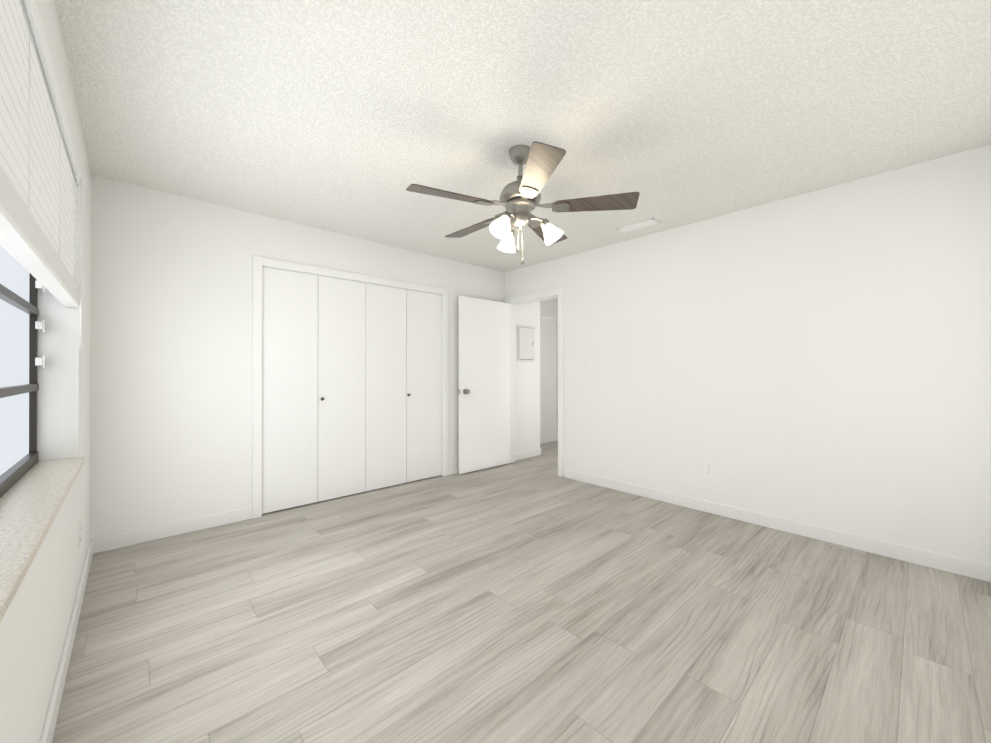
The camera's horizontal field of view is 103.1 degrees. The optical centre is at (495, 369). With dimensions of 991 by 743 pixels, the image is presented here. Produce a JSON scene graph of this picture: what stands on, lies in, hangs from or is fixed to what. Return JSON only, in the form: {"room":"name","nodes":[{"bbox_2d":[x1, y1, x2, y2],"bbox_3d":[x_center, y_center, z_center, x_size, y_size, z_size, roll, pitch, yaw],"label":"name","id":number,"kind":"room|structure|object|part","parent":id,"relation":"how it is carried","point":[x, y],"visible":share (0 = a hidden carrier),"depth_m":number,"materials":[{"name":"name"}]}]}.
{"room":"empty bedroom","nodes":[
{"label":"empty bedroom","id":0,"kind":"room"},
{"bbox_2d":[0,0,90,742],"bbox_3d":[-1.435,-0.041,1.116,0.200,2.440,4.860,0,0,-43],"label":"wall","id":1,"kind":"structure","parent":0,"point":[34,623],"depth_m":1.69,"materials":[{"name":"paint"}]},
{"bbox_2d":[0,245,44,497],"bbox_3d":[-1.533,-0.278,1.162,0.068,1.425,1.920,0,0,-43],"label":"window","id":2,"kind":"structure","parent":1,"relation":"in","point":[20,323],"depth_m":1.63,"materials":[{"name":"brown metal"}]},
{"bbox_3d":[-1.547,-0.278,1.149,0.006,1.405,1.900,0,0,-43],"label":"window glass pane","id":3,"kind":"part","parent":2,"relation":"part of","materials":[{"name":"grey"}]},
{"bbox_2d":[0,0,81,348],"bbox_3d":[-1.440,-0.430,1.248,0.066,1.119,1.904,0,0,-43],"label":"window blind","id":4,"kind":"object","parent":1,"relation":"attached to","point":[40,174],"visible":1,"depth_m":1.12,"materials":[{"name":"white plastic"}]},
{"bbox_2d":[0,457,84,622],"bbox_3d":[-1.494,0.449,1.196,0.221,0.030,1.918,0,0,-43],"label":"window sill","id":5,"kind":"structure","parent":1,"relation":"attached to","point":[32,499],"depth_m":1.19,"materials":[{"name":"stone"}]},
{"bbox_2d":[40,538,95,742],"bbox_3d":[-1.195,1.131,1.010,0.013,0.095,4.144,0,0,-43],"label":"baseboard","id":6,"kind":"structure","parent":1,"relation":"attached to","point":[48,731],"depth_m":1.51,"materials":[{"name":"white"}]},
{"bbox_2d":[78,521,80,548],"bbox_3d":[-2.098,0.831,1.985,0.008,0.116,0.071,0,0,-43],"label":"outlet","id":7,"kind":"object","parent":1,"relation":"attached to","point":[79,534],"visible":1,"depth_m":1.96,"materials":[{"name":"white plastic"}]},
{"bbox_2d":[90,175,539,538],"bbox_3d":[-1.151,-0.034,4.198,4.400,2.440,0.476,0,0,-43],"label":"wall","id":8,"kind":"structure","parent":0,"point":[171,358],"depth_m":2.87,"materials":[{"name":"paint"}]},
{"bbox_2d":[96,507,251,552],"bbox_3d":[-2.259,1.136,2.838,0.870,0.095,0.013,0,0,-43],"label":"baseboard","id":9,"kind":"structure","parent":8,"relation":"attached to","point":[105,543],"depth_m":2.79,"materials":[{"name":"white wood"}]},
{"bbox_2d":[252,256,447,518],"bbox_3d":[-1.279,0.138,3.826,1.907,2.096,0.136,0,0,-43],"label":"trim","id":10,"kind":"structure","parent":8,"relation":"attached to","point":[258,262],"depth_m":3.17,"materials":[{"name":"white wood"}]},
{"bbox_2d":[262,266,440,294],"bbox_3d":[-1.264,-0.842,3.812,1.775,0.004,0.040,0,0,-43],"label":"trim","id":11,"kind":"structure","parent":8,"relation":"attached to","point":[346,279],"depth_m":3.66,"materials":[{"name":"white wood"}]},
{"bbox_2d":[262,267,441,513],"bbox_3d":[-1.249,0.168,3.794,1.771,2.012,0.068,0,0,-43],"label":"bifold closet door","id":12,"kind":"structure","parent":8,"relation":"in","point":[351,387],"depth_m":3.66,"materials":[{"name":"white wood"}]},
{"bbox_2d":[448,465,458,474],"bbox_3d":[-0.204,1.140,4.736,0.909,0.095,0.013,0,0,-43],"label":"baseboard","id":13,"kind":"structure","parent":8,"relation":"attached to","point":[454,469],"depth_m":4.47,"materials":[{"name":"white wood"}]},
{"bbox_2d":[459,296,509,473],"bbox_3d":[-0.113,0.169,4.717,0.802,2.014,0.157,0,0,-43],"label":"bedroom door","id":14,"kind":"structure","parent":8,"relation":"in","point":[484,384],"depth_m":4.67,"materials":[{"name":"painted wood"},{"name":"brushed nickel"}]},
{"bbox_2d":[517,324,534,361],"bbox_3d":[0.414,-0.356,5.305,0.340,0.490,0.023,0,0,-43],"label":"breaker panel","id":15,"kind":"object","parent":8,"relation":"attached to","point":[525,343],"visible":1,"depth_m":5.29,"materials":[{"name":"white metal"}]},
{"bbox_2d":[515,448,540,459],"bbox_3d":[0.777,1.143,5.967,1.964,0.095,0.489,0,0,-43],"label":"baseboard","id":16,"kind":"structure","parent":8,"relation":"attached to","point":[527,454],"depth_m":5.32,"materials":[{"name":"white wood"}]},
{"bbox_2d":[52,441,990,742],"bbox_3d":[0.630,1.234,3.019,6.420,0.100,4.860,0,0,-43],"label":"floor","id":17,"kind":"structure","parent":0,"point":[534,599],"depth_m":1.78,"materials":[{"name":"laminate"}]},
{"bbox_2d":[55,0,990,272],"bbox_3d":[0.740,-1.306,3.127,6.120,0.100,4.860,0,0,-43],"label":"ceiling","id":18,"kind":"structure","parent":0,"point":[355,118],"depth_m":1.85,"materials":[{"name":"white paint"}]},
{"bbox_2d":[406,141,639,264],"bbox_3d":[0.113,-0.933,2.291,1.262,0.650,1.205,0,0,-43],"label":"fan","id":19,"kind":"object","parent":18,"relation":"hanging from","point":[520,199],"visible":1,"depth_m":2.18,"materials":[{"name":"grey wood"}]},
{"bbox_2d":[617,218,659,232],"bbox_3d":[1.240,-1.251,3.418,0.130,0.009,0.330,0,0,-43],"label":"ceiling vent","id":20,"kind":"object","parent":18,"relation":"in","point":[639,225],"visible":1,"depth_m":3.40,"materials":[{"name":"white metal"}]},
{"bbox_2d":[540,298,557,440],"bbox_3d":[0.778,-0.028,6.385,1.400,2.440,0.120,0,0,-43],"label":"wall","id":21,"kind":"structure","parent":0,"point":[549,306],"depth_m":6.47,"materials":[{"name":"paint"}]},
{"bbox_2d":[540,318,556,443],"bbox_3d":[0.732,0.172,6.271,0.810,2.014,0.095,0,0,-43],"label":"closet door","id":22,"kind":"structure","parent":21,"relation":"in","point":[548,380],"depth_m":6.41,"materials":[{"name":"white wood"}]},
{"bbox_2d":[540,313,557,319],"bbox_3d":[0.743,0.146,6.260,0.940,2.090,0.016,0,0,-43],"label":"door frame","id":23,"kind":"structure","parent":21,"relation":"attached to","point":[548,316],"depth_m":6.36,"materials":[{"name":"white wood"}]},
{"bbox_2d":[505,145,990,564],"bbox_3d":[1.615,-0.035,3.526,0.120,2.440,4.264,0,0,-43],"label":"wall","id":24,"kind":"structure","parent":0,"point":[821,357],"depth_m":2.78,"materials":[{"name":"paint"}]},
{"bbox_2d":[504,288,562,476],"bbox_3d":[0.484,0.140,4.750,0.152,2.096,0.929,0,0,-43],"label":"door frame","id":25,"kind":"structure","parent":24,"relation":"attached to","point":[539,296],"depth_m":4.61,"materials":[{"name":"white wood"}]},
{"bbox_2d":[580,357,585,367],"bbox_3d":[0.925,-0.074,4.171,0.018,0.116,0.071,0,0,-43],"label":"light switch","id":26,"kind":"object","parent":24,"relation":"attached to","point":[582,362],"visible":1,"depth_m":4.17,"materials":[{"name":"white plastic"}]},
{"bbox_2d":[704,462,713,476],"bbox_3d":[1.771,0.824,3.261,0.008,0.116,0.071,0,0,-43],"label":"outlet","id":27,"kind":"object","parent":24,"relation":"attached to","point":[708,468],"visible":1,"depth_m":3.26,"materials":[{"name":"white plastic"}]},
{"bbox_2d":[565,469,990,581],"bbox_3d":[1.839,1.137,3.183,0.013,0.095,3.160,0,0,-43],"label":"baseboard","id":28,"kind":"structure","parent":24,"relation":"attached to","point":[956,565],"depth_m":2.76,"materials":[{"name":"white wood"}]}
]}

